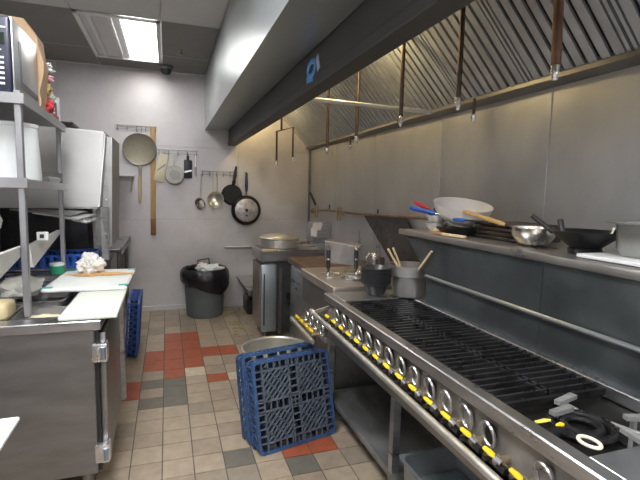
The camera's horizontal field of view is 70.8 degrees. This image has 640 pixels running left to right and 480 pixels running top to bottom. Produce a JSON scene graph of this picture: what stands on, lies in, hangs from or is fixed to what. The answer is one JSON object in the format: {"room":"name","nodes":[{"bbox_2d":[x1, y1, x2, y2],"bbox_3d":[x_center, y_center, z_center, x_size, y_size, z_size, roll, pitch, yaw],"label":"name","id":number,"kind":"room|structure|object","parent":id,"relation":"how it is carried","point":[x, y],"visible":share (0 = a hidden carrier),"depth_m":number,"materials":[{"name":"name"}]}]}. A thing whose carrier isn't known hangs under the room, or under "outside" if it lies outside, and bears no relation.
{"room":"commercial kitchen","nodes":[
{"label":"commercial kitchen","id":0,"kind":"room"},
{"bbox_2d":[0,0,229,74],"bbox_3d":[-0.197,-1.496,1.333,2.960,0.060,8.160,-1,6,-19],"label":"ceiling","id":1,"kind":"structure","parent":0,"point":[193,27],"depth_m":3.65,"materials":[{"name":"tile"}]},
{"bbox_2d":[71,9,161,63],"bbox_3d":[-1.761,-1.792,4.047,0.625,0.022,1.245,-1,6,-19],"label":"recessed light","id":2,"kind":"object","parent":1,"relation":"in","point":[111,36],"visible":1,"depth_m":3.92,"materials":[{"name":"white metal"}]},
{"bbox_2d":[120,19,157,61],"bbox_3d":[-1.621,-1.795,4.094,0.260,0.010,1.175,-1,6,-19],"label":"diffuser","id":3,"kind":"object","parent":2,"relation":"attached to","point":[140,38],"depth_m":4.00,"materials":[{"name":"white"}]},
{"bbox_2d":[159,64,172,74],"bbox_3d":[-1.668,-1.834,4.874,0.150,0.095,0.150,-1,6,-19],"label":"dome camera","id":4,"kind":"object","parent":1,"relation":"attached to","point":[165,69],"visible":1,"depth_m":4.83,"materials":[{"name":"grey"}]},
{"bbox_2d":[205,0,639,149],"bbox_3d":[0.072,-1.252,3.123,1.310,0.793,5.012,-1,6,-19],"label":"exhaust hood","id":5,"kind":"object","parent":1,"relation":"attached to","point":[256,73],"visible":0.91,"depth_m":2.27,"materials":[{"name":"metal"}]},
{"bbox_2d":[275,118,293,164],"bbox_3d":[-0.376,-1.174,4.838,0.226,0.740,0.035,-2,7,-31],"label":"pipe","id":6,"kind":"object","parent":5,"relation":"hanging from","point":[281,129],"visible":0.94,"depth_m":4.82,"materials":[{"name":"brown metal"}]},
{"bbox_2d":[306,54,319,83],"bbox_3d":[-0.034,-0.855,2.254,0.010,0.116,0.212,-1,6,-19],"label":"tape","id":7,"kind":"object","parent":5,"relation":"attached to","point":[310,76],"visible":1,"depth_m":2.25,"materials":[{"name":"blue"}]},
{"bbox_2d":[325,89,329,154],"bbox_3d":[0.069,-1.086,3.872,0.032,0.692,0.031,-1,6,-19],"label":"pipe","id":8,"kind":"object","parent":5,"relation":"attached to","point":[328,91],"visible":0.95,"depth_m":3.88,"materials":[{"name":"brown metal"}]},
{"bbox_2d":[354,71,359,144],"bbox_3d":[0.274,-1.031,3.268,0.032,0.662,0.031,-1,6,-19],"label":"pipe","id":9,"kind":"object","parent":5,"relation":"attached to","point":[356,138],"visible":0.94,"depth_m":3.27,"materials":[{"name":"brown metal"}]},
{"bbox_2d":[310,97,431,114],"bbox_3d":[0.312,-0.827,2.773,0.850,0.043,0.028,-1,6,-19],"label":"tube","id":10,"kind":"object","parent":5,"relation":"attached to","point":[320,100],"visible":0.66,"depth_m":2.76,"materials":[{"name":"metal"}]},
{"bbox_2d":[398,43,405,126],"bbox_3d":[0.485,-0.982,2.644,0.032,0.617,0.031,-1,6,-19],"label":"pipe","id":11,"kind":"object","parent":5,"relation":"attached to","point":[400,118],"visible":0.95,"depth_m":2.64,"materials":[{"name":"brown metal"}]},
{"bbox_2d":[455,6,465,110],"bbox_3d":[0.665,-0.923,2.117,0.032,0.612,0.031,-1,6,-19],"label":"pipe","id":12,"kind":"object","parent":5,"relation":"attached to","point":[458,100],"visible":1,"depth_m":2.12,"materials":[{"name":"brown metal"}]},
{"bbox_2d":[471,98,475,122],"bbox_3d":[0.876,-0.736,2.561,0.028,0.135,0.027,-1,6,-19],"label":"stub","id":13,"kind":"object","parent":5,"relation":"attached to","point":[473,116],"visible":1,"depth_m":2.55,"materials":[{"name":"silver metal"}]},
{"bbox_2d":[550,0,563,80],"bbox_3d":[0.844,-0.870,1.589,0.032,0.598,0.054,-1,6,-19],"label":"pipe","id":14,"kind":"object","parent":5,"relation":"attached to","point":[558,5],"visible":1,"depth_m":1.59,"materials":[{"name":"brown metal"}]},
{"bbox_2d":[46,60,308,306],"bbox_3d":[-1.543,-0.541,5.349,2.960,2.760,0.054,-1,6,-19],"label":"wall","id":15,"kind":"structure","parent":0,"point":[94,97],"depth_m":5.29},
{"bbox_2d":[115,124,156,131],"bbox_3d":[-2.052,-1.248,5.030,0.430,0.068,0.060,-1,6,-19],"label":"hook rail","id":16,"kind":"object","parent":15,"relation":"attached to","point":[136,129],"visible":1,"depth_m":5.02,"materials":[{"name":"silver metal"}]},
{"bbox_2d":[122,126,156,202],"bbox_3d":[-2.027,-0.840,5.066,0.361,0.852,0.055,-1,6,-19],"label":"strainer","id":17,"kind":"object","parent":16,"relation":"hanging from","point":[137,148],"visible":1,"depth_m":5.06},
{"bbox_2d":[123,134,155,164],"bbox_3d":[-2.025,-1.019,5.054,0.346,0.346,0.039,-1,6,-19],"label":"bowl","id":18,"kind":"object","parent":17,"relation":"on","point":[139,149],"depth_m":5.06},
{"bbox_2d":[150,127,155,234],"bbox_3d":[-1.910,-0.669,5.149,0.071,1.230,0.019,-1,6,-19],"label":"wooden paddle","id":19,"kind":"object","parent":16,"relation":"hanging from","point":[152,129],"visible":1,"depth_m":5.15,"materials":[{"name":"brown wood"}]},
{"bbox_2d":[157,149,197,156],"bbox_3d":[-1.641,-1.005,5.198,0.450,0.068,0.060,-1,6,-19],"label":"hook rail","id":20,"kind":"object","parent":15,"relation":"attached to","point":[168,153],"visible":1,"depth_m":5.20,"materials":[{"name":"silver metal"}]},
{"bbox_2d":[153,152,168,181],"bbox_3d":[-1.819,-0.836,5.154,0.177,0.348,0.014,-1,6,-19],"label":"grater","id":21,"kind":"object","parent":20,"relation":"hanging from","point":[162,161],"visible":1,"depth_m":5.15,"materials":[{"name":"beige plastic"}]},
{"bbox_2d":[165,153,183,183],"bbox_3d":[-1.672,-0.821,5.173,0.208,0.355,0.085,-1,6,-19],"label":"strainer","id":22,"kind":"object","parent":20,"relation":"hanging from","point":[174,174],"visible":1,"depth_m":5.15,"materials":[{"name":"silver metal"}]},
{"bbox_2d":[184,156,191,177],"bbox_3d":[-1.540,-0.868,5.250,0.090,0.290,0.021,-1,6,-19],"label":"black slicer","id":23,"kind":"object","parent":20,"relation":"hanging from","point":[187,163],"visible":1,"depth_m":5.25,"materials":[{"name":"black plastic"}]},
{"bbox_2d":[124,301,242,312],"bbox_3d":[-1.563,0.804,5.463,2.960,0.060,0.012,-1,6,-19],"label":"baseboard","id":24,"kind":"structure","parent":15,"relation":"attached to","point":[233,303],"depth_m":5.38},
{"bbox_2d":[202,171,237,176],"bbox_3d":[-1.196,-0.787,5.375,0.440,0.068,0.060,-1,6,-19],"label":"hook rail","id":25,"kind":"object","parent":15,"relation":"attached to","point":[209,174],"visible":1,"depth_m":5.36,"materials":[{"name":"silver metal"}]},
{"bbox_2d":[195,173,205,208],"bbox_3d":[-1.419,-0.578,5.318,0.087,0.421,0.140,6,8,39],"label":"ladle","id":26,"kind":"object","parent":25,"relation":"hanging from","point":[200,206],"visible":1,"depth_m":5.35,"materials":[{"name":"silver metal"}]},
{"bbox_2d":[195,198,205,208],"bbox_3d":[-1.424,-0.434,5.332,0.087,0.132,0.140,5,7,33],"label":"bowl","id":27,"kind":"object","parent":26,"relation":"on","point":[200,206],"depth_m":5.35,"materials":[{"name":"silver metal"}]},
{"bbox_2d":[207,180,223,207],"bbox_3d":[-1.243,-0.592,5.373,0.206,0.421,0.083,2,6,2],"label":"ladle","id":28,"kind":"object","parent":25,"relation":"hanging from","point":[218,200],"visible":1,"depth_m":5.39,"materials":[{"name":"metal"}]},
{"bbox_2d":[207,191,223,207],"bbox_3d":[-1.246,-0.483,5.384,0.206,0.202,0.083,2,6,2],"label":"bowl","id":29,"kind":"object","parent":28,"relation":"on","point":[218,200],"depth_m":5.40,"materials":[{"name":"metal"}]},
{"bbox_2d":[221,166,241,204],"bbox_3d":[-1.062,-0.654,5.435,0.252,0.470,0.062,-1,6,-19],"label":"frying pan","id":30,"kind":"object","parent":25,"relation":"hanging from","point":[231,192],"visible":0.86,"depth_m":5.42,"materials":[{"name":"metal"}]},
{"bbox_2d":[307,150,310,243],"bbox_3d":[-0.140,-0.556,5.783,0.024,2.760,0.024,-1,6,-19],"label":"trim","id":31,"kind":"structure","parent":15,"relation":"attached to","point":[309,171],"depth_m":5.76,"materials":[{"name":"silver metal"}]},
{"bbox_2d":[58,306,387,479],"bbox_3d":[-0.261,1.302,1.634,2.960,0.050,8.160,-1,6,-19],"label":"floor","id":32,"kind":"structure","parent":0,"point":[179,418],"depth_m":2.80,"materials":[{"name":"tile"}]},
{"bbox_2d":[7,268,76,271],"bbox_3d":[-2.006,0.617,3.347,0.710,0.865,0.250,-1,6,-19],"label":"table","id":33,"kind":"object","parent":32,"relation":"on","point":[67,268],"visible":0.02,"depth_m":3.17,"materials":[{"name":"silver metal"}]},
{"bbox_2d":[9,251,52,269],"bbox_3d":[-2.124,0.145,3.226,0.312,0.090,0.308,-1,6,-19],"label":"dish rack","id":34,"kind":"object","parent":33,"relation":"on","point":[17,265],"visible":0.25,"depth_m":3.12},
{"bbox_2d":[42,249,99,268],"bbox_3d":[-1.826,0.136,3.326,0.352,0.100,0.308,-1,7,-23],"label":"dish rack","id":35,"kind":"object","parent":33,"relation":"on","point":[46,259],"visible":0.66,"depth_m":3.20,"materials":[{"name":"blue plastic"}]},
{"bbox_2d":[0,126,118,272],"bbox_3d":[-2.073,0.062,3.655,0.795,1.899,0.865,-1,6,-19],"label":"dishwasher","id":36,"kind":"object","parent":32,"relation":"on","point":[90,158],"visible":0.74,"depth_m":3.33,"materials":[{"name":"metal"}]},
{"bbox_2d":[0,208,87,254],"bbox_3d":[-2.076,-0.071,3.392,0.584,0.380,0.008,-1,6,-19],"label":"curtain","id":37,"kind":"object","parent":36,"relation":"hanging from","point":[76,233],"depth_m":3.38,"materials":[{"name":"black fabric"}]},
{"bbox_2d":[0,126,109,208],"bbox_3d":[-2.075,-0.577,3.580,0.759,0.614,0.865,-1,6,-19],"label":"hood","id":38,"kind":"object","parent":36,"relation":"attached to","point":[85,153],"depth_m":3.29,"materials":[{"name":"silver metal"}]},
{"bbox_2d":[60,121,78,128],"bbox_3d":[-1.953,-0.885,3.457,0.140,0.020,0.250,-1,6,-19],"label":"clip","id":39,"kind":"object","parent":36,"relation":"on","point":[67,124],"visible":0.54,"depth_m":3.42,"materials":[{"name":"black plastic"}]},
{"bbox_2d":[0,230,125,479],"bbox_3d":[-1.573,0.562,2.479,0.895,1.180,1.590,-1,6,-19],"label":"prep table","id":40,"kind":"object","parent":32,"relation":"on","point":[64,381],"visible":0.77,"depth_m":2.04,"materials":[{"name":"metal"}]},
{"bbox_2d":[0,304,22,320],"bbox_3d":[-1.585,0.394,2.126,0.270,0.100,0.310,-1,6,-19],"label":"pan","id":41,"kind":"object","parent":40,"relation":"in","point":[19,307],"visible":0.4,"depth_m":2.18,"materials":[{"name":"silver metal"}]},
{"bbox_2d":[0,299,15,320],"bbox_3d":[-1.530,0.344,2.102,0.160,0.115,0.140,-1,6,-19],"label":"block","id":42,"kind":"object","parent":41,"relation":"in","point":[7,306],"visible":0.55,"depth_m":2.09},
{"bbox_2d":[0,90,68,316],"bbox_3d":[-1.736,-0.205,2.446,0.545,1.015,1.120,-1,6,-19],"label":"rack","id":43,"kind":"object","parent":40,"relation":"on","point":[16,106],"visible":0.88,"depth_m":2.05,"materials":[{"name":"metal"}]},
{"bbox_2d":[0,15,38,104],"bbox_3d":[-1.635,-0.830,2.095,0.468,0.343,0.430,-1,6,-19],"label":"microwave","id":44,"kind":"object","parent":43,"relation":"on","point":[18,52],"visible":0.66,"depth_m":2.04,"materials":[{"name":"silver metal"}]},
{"bbox_2d":[0,26,4,83],"bbox_3d":[-1.419,-0.804,1.947,0.110,0.246,0.004,-1,6,-19],"label":"control panel","id":45,"kind":"object","parent":44,"relation":"attached to","point":[2,28],"depth_m":1.96,"materials":[{"name":"grey"}]},
{"bbox_2d":[0,120,42,180],"bbox_3d":[-1.503,-0.430,2.202,0.238,0.278,0.238,-1,6,-19],"label":"tub","id":46,"kind":"object","parent":43,"relation":"on","point":[8,166],"visible":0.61,"depth_m":2.12,"materials":[{"name":"plastic"}]},
{"bbox_2d":[0,14,47,109],"bbox_3d":[-1.601,-0.931,2.407,0.242,0.485,0.132,-1,6,-19],"label":"paper bag","id":47,"kind":"object","parent":43,"relation":"on","point":[42,68],"visible":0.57,"depth_m":2.39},
{"bbox_2d":[0,91,65,131],"bbox_3d":[-1.722,-0.672,2.386,0.545,0.046,1.100,-1,6,-19],"label":"shelf","id":48,"kind":"object","parent":43,"relation":"attached to","point":[33,113],"depth_m":2.31,"materials":[{"name":"metal"}]},
{"bbox_2d":[0,177,68,189],"bbox_3d":[-1.734,-0.302,2.436,0.545,0.060,1.120,-1,6,-19],"label":"shelf","id":49,"kind":"object","parent":43,"relation":"attached to","point":[21,183],"depth_m":2.01,"materials":[{"name":"metal"}]},
{"bbox_2d":[45,99,53,112],"bbox_3d":[-1.591,-0.776,2.546,0.159,0.116,0.110,-1,6,-19],"label":"snack packet","id":50,"kind":"object","parent":43,"relation":"on","point":[49,105],"visible":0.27,"depth_m":2.55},
{"bbox_2d":[42,176,59,182],"bbox_3d":[-1.650,-0.358,2.692,0.110,0.040,0.300,-1,6,-19],"label":"tray","id":51,"kind":"object","parent":43,"relation":"on","point":[45,178],"visible":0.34,"depth_m":2.63,"materials":[{"name":"silver metal"}]},
{"bbox_2d":[52,97,59,120],"bbox_3d":[-1.681,-0.823,2.814,0.061,0.170,0.192,-1,6,-19],"label":"bottle","id":52,"kind":"object","parent":43,"relation":"on","point":[57,100],"visible":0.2,"depth_m":2.89,"materials":[{"name":"white plastic"}]},
{"bbox_2d":[57,216,103,223],"bbox_3d":[-1.686,-0.151,3.164,0.212,0.049,0.253,1,6,0],"label":"metal tray","id":53,"kind":"object","parent":43,"relation":"on","point":[89,219],"visible":0.57,"depth_m":3.11,"materials":[{"name":"silver metal"}]},
{"bbox_2d":[32,213,95,219],"bbox_3d":[-1.770,-0.172,3.134,0.324,0.049,0.231,0,6,-9],"label":"metal tray","id":54,"kind":"object","parent":53,"relation":"on","point":[81,216],"visible":0.57,"depth_m":3.07,"materials":[{"name":"metal"}]},
{"bbox_2d":[9,209,87,216],"bbox_3d":[-1.855,-0.192,3.103,0.417,0.049,0.220,0,6,-12],"label":"metal tray","id":55,"kind":"object","parent":54,"relation":"on","point":[69,213],"visible":0.86,"depth_m":3.06,"materials":[{"name":"silver metal"}]},
{"bbox_2d":[0,291,72,308],"bbox_3d":[-1.610,0.356,2.463,0.440,0.100,0.310,-1,6,-19],"label":"pan","id":56,"kind":"object","parent":40,"relation":"in","point":[68,295],"visible":0.36,"depth_m":2.48,"materials":[{"name":"silver metal"}]},
{"bbox_2d":[0,275,44,298],"bbox_3d":[-1.666,0.261,2.507,0.224,0.132,0.249,-1,6,-19],"label":"cloth bundle","id":57,"kind":"object","parent":56,"relation":"on","point":[11,287],"visible":0.75,"depth_m":2.42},
{"bbox_2d":[10,306,66,319],"bbox_3d":[-1.323,0.396,2.162,0.230,0.100,0.210,-1,6,-19],"label":"pan","id":58,"kind":"object","parent":40,"relation":"in","point":[56,309],"visible":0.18,"depth_m":2.23,"materials":[{"name":"silver metal"}]},
{"bbox_2d":[30,314,59,317],"bbox_3d":[-1.323,0.393,2.153,0.182,0.068,0.161,-1,6,-19],"label":"heap","id":59,"kind":"object","parent":58,"relation":"in","point":[41,315],"visible":0.14,"depth_m":2.16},
{"bbox_2d":[36,232,48,239],"bbox_3d":[-1.492,-0.021,2.420,0.055,0.045,0.025,-1,6,-19],"label":"price card","id":60,"kind":"object","parent":40,"relation":"on","point":[39,235],"visible":1,"depth_m":2.41,"materials":[{"name":"white paper"}]},
{"bbox_2d":[58,286,128,320],"bbox_3d":[-1.159,0.318,2.352,0.245,0.020,0.660,-1,6,-19],"label":"cutting board","id":61,"kind":"object","parent":40,"relation":"on","point":[86,305],"visible":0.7,"depth_m":2.21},
{"bbox_2d":[41,268,135,292],"bbox_3d":[-1.392,0.238,2.787,0.457,0.031,0.605,-1,6,-19],"label":"cutting board","id":62,"kind":"object","parent":61,"relation":"on","point":[109,279],"visible":0.97,"depth_m":2.67,"materials":[{"name":"white"}]},
{"bbox_2d":[49,262,64,274],"bbox_3d":[-1.677,0.180,2.872,0.084,0.070,0.083,-1,6,-19],"label":"can","id":63,"kind":"object","parent":62,"relation":"on","point":[56,268],"visible":1,"depth_m":2.84,"materials":[{"name":"green"}]},
{"bbox_2d":[75,252,106,273],"bbox_3d":[-1.480,0.145,2.912,0.182,0.140,0.160,-1,6,-19],"label":"towel","id":64,"kind":"object","parent":62,"relation":"on","point":[89,263],"visible":0.98,"depth_m":2.87,"materials":[{"name":"fabric"}]},
{"bbox_2d":[94,236,130,315],"bbox_3d":[-2.183,0.461,4.597,0.400,0.900,1.050,-1,6,-19],"label":"table","id":65,"kind":"object","parent":32,"relation":"on","point":[120,245],"visible":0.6,"depth_m":4.46,"materials":[{"name":"silver metal"}]},
{"bbox_2d":[125,289,142,357],"bbox_3d":[-1.659,0.729,4.020,0.135,0.506,0.500,-1,6,-19],"label":"dish rack","id":66,"kind":"object","parent":32,"relation":"on","point":[136,295],"visible":1,"depth_m":3.81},
{"bbox_2d":[180,264,228,318],"bbox_3d":[-1.334,0.587,5.213,0.554,0.557,0.560,-1,6,-19],"label":"trash can","id":67,"kind":"object","parent":32,"relation":"on","point":[204,290],"visible":0.93,"depth_m":5.03,"materials":[{"name":"black"}]},
{"bbox_2d":[197,263,224,270],"bbox_3d":[-1.251,0.324,5.152,0.254,0.111,0.251,4,7,24],"label":"film","id":68,"kind":"object","parent":67,"relation":"in","point":[208,267],"visible":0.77,"depth_m":5.09,"materials":[{"name":"white"}]},
{"bbox_2d":[224,307,259,336],"bbox_3d":[-0.881,0.895,5.006,0.314,0.014,1.121,-1,6,-19],"label":"scraps","id":69,"kind":"object","parent":32,"relation":"on","point":[238,307],"visible":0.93,"depth_m":4.91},
{"bbox_2d":[236,275,252,296],"bbox_3d":[-0.783,0.680,5.242,0.260,0.390,0.840,-1,6,-19],"label":"side table","id":70,"kind":"object","parent":32,"relation":"on","point":[246,281],"visible":0.44,"depth_m":5.19,"materials":[{"name":"silver metal"}]},
{"bbox_2d":[243,293,252,314],"bbox_3d":[-0.854,0.759,5.376,0.090,0.199,0.300,-1,6,-19],"label":"tub","id":71,"kind":"object","parent":32,"relation":"on","point":[247,300],"visible":0.8,"depth_m":5.24,"materials":[{"name":"black plastic"}]},
{"bbox_2d":[241,336,306,406],"bbox_3d":[-0.318,0.929,3.208,0.480,0.352,0.480,-1,6,-19],"label":"stock pot","id":72,"kind":"object","parent":32,"relation":"on","point":[261,343],"visible":0.29,"depth_m":3.37,"materials":[{"name":"metal"}]},
{"bbox_2d":[235,342,320,443],"bbox_3d":[-0.241,0.918,2.753,0.505,0.514,0.219,-3,7,-32],"label":"dish rack","id":73,"kind":"object","parent":32,"relation":"on","point":[240,364],"visible":0.38,"depth_m":2.66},
{"bbox_2d":[252,244,324,336],"bbox_3d":[-0.248,0.501,4.638,0.830,0.900,0.540,-1,6,-19],"label":"counter","id":74,"kind":"object","parent":32,"relation":"on","point":[271,267],"visible":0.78,"depth_m":4.38,"materials":[{"name":"silver metal"}]},
{"bbox_2d":[259,233,306,248],"bbox_3d":[-0.396,0.004,4.560,0.433,0.135,0.434,-1,6,-19],"label":"pan","id":75,"kind":"object","parent":74,"relation":"on","point":[271,240],"visible":0.99,"depth_m":4.41,"materials":[{"name":"metal"}]},
{"bbox_2d":[245,348,335,455],"bbox_3d":[-0.166,0.931,2.651,0.505,0.514,0.219,-3,7,-32],"label":"dish rack","id":76,"kind":"object","parent":32,"relation":"on","point":[255,367],"visible":0.99,"depth_m":2.60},
{"bbox_2d":[288,256,370,354],"bbox_3d":[0.111,0.613,3.925,0.610,0.845,0.776,-1,6,-19],"label":"fryer","id":77,"kind":"object","parent":32,"relation":"on","point":[298,306],"visible":0.16,"depth_m":3.90,"materials":[{"name":"silver metal"}]},
{"bbox_2d":[290,265,391,408],"bbox_3d":[0.237,0.676,3.065,0.843,0.910,0.670,-1,6,-19],"label":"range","id":78,"kind":"object","parent":32,"relation":"on","point":[316,282],"visible":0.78,"depth_m":2.97,"materials":[{"name":"silver metal"}]},
{"bbox_2d":[324,239,362,276],"bbox_3d":[0.160,0.115,2.975,0.271,0.237,0.122,1,6,-4],"label":"basket lifter","id":79,"kind":"object","parent":78,"relation":"on","point":[336,251],"visible":0.97,"depth_m":2.96,"materials":[{"name":"silver metal"}]},
{"bbox_2d":[365,252,384,264],"bbox_3d":[0.329,0.166,2.891,0.218,0.172,0.072,-4,8,-43],"label":"faucet","id":80,"kind":"object","parent":78,"relation":"on","point":[379,260],"visible":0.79,"depth_m":2.91,"materials":[{"name":"silver metal"}]},
{"bbox_2d":[309,229,639,479],"bbox_3d":[0.703,0.647,1.865,0.958,1.246,2.320,-1,6,-19],"label":"gas range","id":81,"kind":"object","parent":32,"relation":"on","point":[504,337],"visible":0.98,"depth_m":1.57,"materials":[{"name":"silver metal"}]},
{"bbox_2d":[360,280,390,295],"bbox_3d":[0.313,0.268,2.531,0.174,0.076,0.174,-1,6,-19],"label":"bowl","id":82,"kind":"object","parent":81,"relation":"on","point":[371,289],"visible":0.77,"depth_m":2.48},
{"bbox_2d":[360,278,390,283],"bbox_3d":[0.312,0.256,2.531,0.174,0.076,0.174,-1,6,-19],"label":"bowl","id":83,"kind":"object","parent":82,"relation":"on","point":[361,279],"visible":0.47,"depth_m":2.46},
{"bbox_2d":[360,276,390,281],"bbox_3d":[0.313,0.244,2.532,0.174,0.076,0.174,-1,6,-19],"label":"bowl","id":84,"kind":"object","parent":83,"relation":"on","point":[366,279],"visible":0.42,"depth_m":2.46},
{"bbox_2d":[361,274,391,279],"bbox_3d":[0.315,0.233,2.530,0.174,0.076,0.174,-1,6,-19],"label":"bowl","id":85,"kind":"object","parent":84,"relation":"on","point":[363,276],"visible":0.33,"depth_m":2.45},
{"bbox_2d":[361,272,390,277],"bbox_3d":[0.314,0.222,2.528,0.174,0.076,0.174,-1,6,-19],"label":"bowl","id":86,"kind":"object","parent":85,"relation":"on","point":[379,276],"visible":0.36,"depth_m":2.45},
{"bbox_2d":[361,270,391,274],"bbox_3d":[0.314,0.210,2.526,0.174,0.076,0.174,-1,6,-19],"label":"bowl","id":87,"kind":"object","parent":86,"relation":"on","point":[361,270],"visible":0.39,"depth_m":2.45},
{"bbox_2d":[360,268,390,272],"bbox_3d":[0.313,0.199,2.525,0.174,0.076,0.174,-1,6,-19],"label":"bowl","id":88,"kind":"object","parent":87,"relation":"on","point":[362,269],"visible":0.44,"depth_m":2.45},
{"bbox_2d":[361,264,391,270],"bbox_3d":[0.317,0.188,2.524,0.174,0.076,0.174,-1,6,-19],"label":"bowl","id":89,"kind":"object","parent":88,"relation":"on","point":[371,267],"visible":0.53,"depth_m":2.57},
{"bbox_2d":[389,261,425,298],"bbox_3d":[0.539,0.224,2.547,0.314,0.175,0.236,-1,6,-19],"label":"steel pot","id":90,"kind":"object","parent":81,"relation":"on","point":[408,282],"visible":0.78,"depth_m":2.45,"materials":[{"name":"metal"}]},
{"bbox_2d":[426,222,447,231],"bbox_3d":[0.640,-0.071,2.473,0.120,0.048,0.120,-1,6,-19],"label":"patterned bowl","id":91,"kind":"object","parent":81,"relation":"on","point":[431,226],"visible":0.65,"depth_m":2.43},
{"bbox_2d":[426,215,445,223],"bbox_3d":[0.641,-0.112,2.468,0.120,0.048,0.120,-1,6,-19],"label":"patterned bowl","id":92,"kind":"object","parent":91,"relation":"on","point":[433,219],"visible":0.64,"depth_m":2.43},
{"bbox_2d":[409,206,438,214],"bbox_3d":[0.582,-0.164,2.501,0.194,0.045,0.026,7,8,43],"label":"knife","id":93,"kind":"object","parent":92,"relation":"in","point":[414,208],"visible":0.87,"depth_m":2.50,"materials":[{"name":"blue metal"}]},
{"bbox_2d":[399,446,480,479],"bbox_3d":[0.576,1.039,1.772,0.330,0.150,0.530,-1,6,-19],"label":"hotel pan","id":94,"kind":"object","parent":81,"relation":"on","point":[440,463],"visible":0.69,"depth_m":1.99,"materials":[{"name":"grey metal"}]},
{"bbox_2d":[436,226,476,235],"bbox_3d":[0.734,-0.047,2.337,0.264,0.034,0.264,-1,6,-19],"label":"pan","id":95,"kind":"object","parent":81,"relation":"on","point":[466,231],"visible":0.63,"depth_m":2.25,"materials":[{"name":"metal"}]},
{"bbox_2d":[433,197,493,226],"bbox_3d":[0.740,-0.144,2.335,0.301,0.152,0.293,0,6,-14],"label":"mixing bowl","id":96,"kind":"object","parent":95,"relation":"on","point":[448,208],"visible":0.8,"depth_m":2.37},
{"bbox_2d":[474,221,560,242],"bbox_3d":[0.933,-0.042,2.140,0.260,0.076,0.280,-1,6,-19],"label":"stack","id":97,"kind":"object","parent":81,"relation":"on","point":[485,229],"visible":0.46,"depth_m":2.10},
{"bbox_2d":[399,229,639,280],"bbox_3d":[1.000,0.056,1.744,0.460,0.031,2.030,-1,6,-19],"label":"shelf","id":98,"kind":"object","parent":81,"relation":"attached to","point":[553,255],"depth_m":1.73,"materials":[{"name":"metal"}]},
{"bbox_2d":[510,226,555,245],"bbox_3d":[0.893,-0.017,1.885,0.181,0.074,0.181,-1,6,-19],"label":"steel mixing bowl","id":99,"kind":"object","parent":81,"relation":"on","point":[523,235],"visible":0.91,"depth_m":1.83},
{"bbox_2d":[463,210,518,227],"bbox_3d":[0.790,-0.089,2.059,0.021,0.082,0.342,-3,7,-32],"label":"wooden spoon","id":100,"kind":"object","parent":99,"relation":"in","point":[486,218],"visible":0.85,"depth_m":2.08,"materials":[{"name":"beige wood"}]},
{"bbox_2d":[531,214,615,253],"bbox_3d":[0.966,-0.021,1.667,0.244,0.137,0.289,-1,6,-19],"label":"wok","id":101,"kind":"object","parent":81,"relation":"on","point":[578,240],"visible":0.89,"depth_m":1.60,"materials":[{"name":"black metal"}]},
{"bbox_2d":[576,434,602,449],"bbox_3d":[0.628,0.471,1.049,0.047,0.009,0.060,-1,6,-19],"label":"ring","id":102,"kind":"object","parent":81,"relation":"on","point":[600,447],"visible":1,"depth_m":1.04,"materials":[{"name":"beige"}]},
{"bbox_2d":[576,252,639,266],"bbox_3d":[1.044,0.070,1.410,0.220,0.013,0.370,-1,6,-19],"label":"cutting board","id":103,"kind":"object","parent":81,"relation":"on","point":[613,257],"visible":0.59,"depth_m":1.46,"materials":[{"name":"plastic"}]},
{"bbox_2d":[606,222,639,258],"bbox_3d":[1.063,0.003,1.445,0.180,0.110,0.200,-1,6,-19],"label":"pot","id":104,"kind":"object","parent":103,"relation":"on","point":[627,233],"visible":1,"depth_m":1.45,"materials":[{"name":"metal"}]},
{"bbox_3d":[-0.905,0.970,0.187,0.780,0.890,1.520,-1,6,-19],"label":"work table","id":105,"kind":"object","parent":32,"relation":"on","visible":0},
{"bbox_2d":[0,417,19,450],"bbox_3d":[-0.822,0.465,0.672,0.462,0.012,0.690,-1,6,-19],"label":"board","id":106,"kind":"object","parent":105,"relation":"on","point":[7,425],"visible":1,"depth_m":1.02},
{"bbox_2d":[309,65,639,264],"bbox_3d":[1.198,-0.114,1.967,0.054,2.760,8.160,-1,6,-19],"label":"wall","id":107,"kind":"structure","parent":0,"point":[570,152],"depth_m":2.41,"materials":[{"name":"metal"}]},
{"bbox_2d":[307,222,330,242],"bbox_3d":[-0.029,-0.094,5.114,0.246,0.230,0.294,-1,6,-19],"label":"dispenser","id":108,"kind":"object","parent":107,"relation":"attached to","point":[317,232],"visible":0.94,"depth_m":5.02,"materials":[{"name":"silver metal"}]},
{"bbox_2d":[309,192,427,220],"bbox_3d":[0.346,-0.291,4.196,0.120,0.293,3.061,-1,6,-19],"label":"pipe","id":109,"kind":"object","parent":107,"relation":"attached to","point":[340,213],"visible":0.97,"depth_m":4.32,"materials":[{"name":"gold metal"}]},
{"bbox_2d":[309,192,321,217],"bbox_3d":[-0.046,-0.416,5.280,0.076,0.293,0.343,-1,6,-19],"label":"tap","id":110,"kind":"object","parent":109,"relation":"on","point":[317,210],"depth_m":5.29,"materials":[{"name":"gold metal"}]},
{"bbox_2d":[336,207,345,220],"bbox_3d":[0.194,-0.267,4.573,0.060,0.138,0.267,0,6,-14],"label":"tap","id":111,"kind":"object","parent":109,"relation":"on","point":[339,213],"depth_m":4.54,"materials":[{"name":"gold metal"}]},
{"bbox_2d":[364,214,418,261],"bbox_3d":[0.603,-0.008,3.541,0.037,0.385,1.380,-1,6,-19],"label":"panel","id":112,"kind":"object","parent":107,"relation":"attached to","point":[386,229],"visible":0.57,"depth_m":3.58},
{"bbox_3d":[-0.896,-0.815,5.440,0.010,0.015,0.130,-1,6,-19],"label":"nail","id":113,"kind":"object","parent":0,"visible":0},
{"bbox_2d":[231,173,260,224],"bbox_3d":[-0.885,-0.493,5.420,0.360,0.628,0.058,-1,6,-19],"label":"frying pan","id":114,"kind":"object","parent":113,"relation":"hanging from","point":[245,209],"visible":1,"depth_m":5.41,"materials":[{"name":"metal"}]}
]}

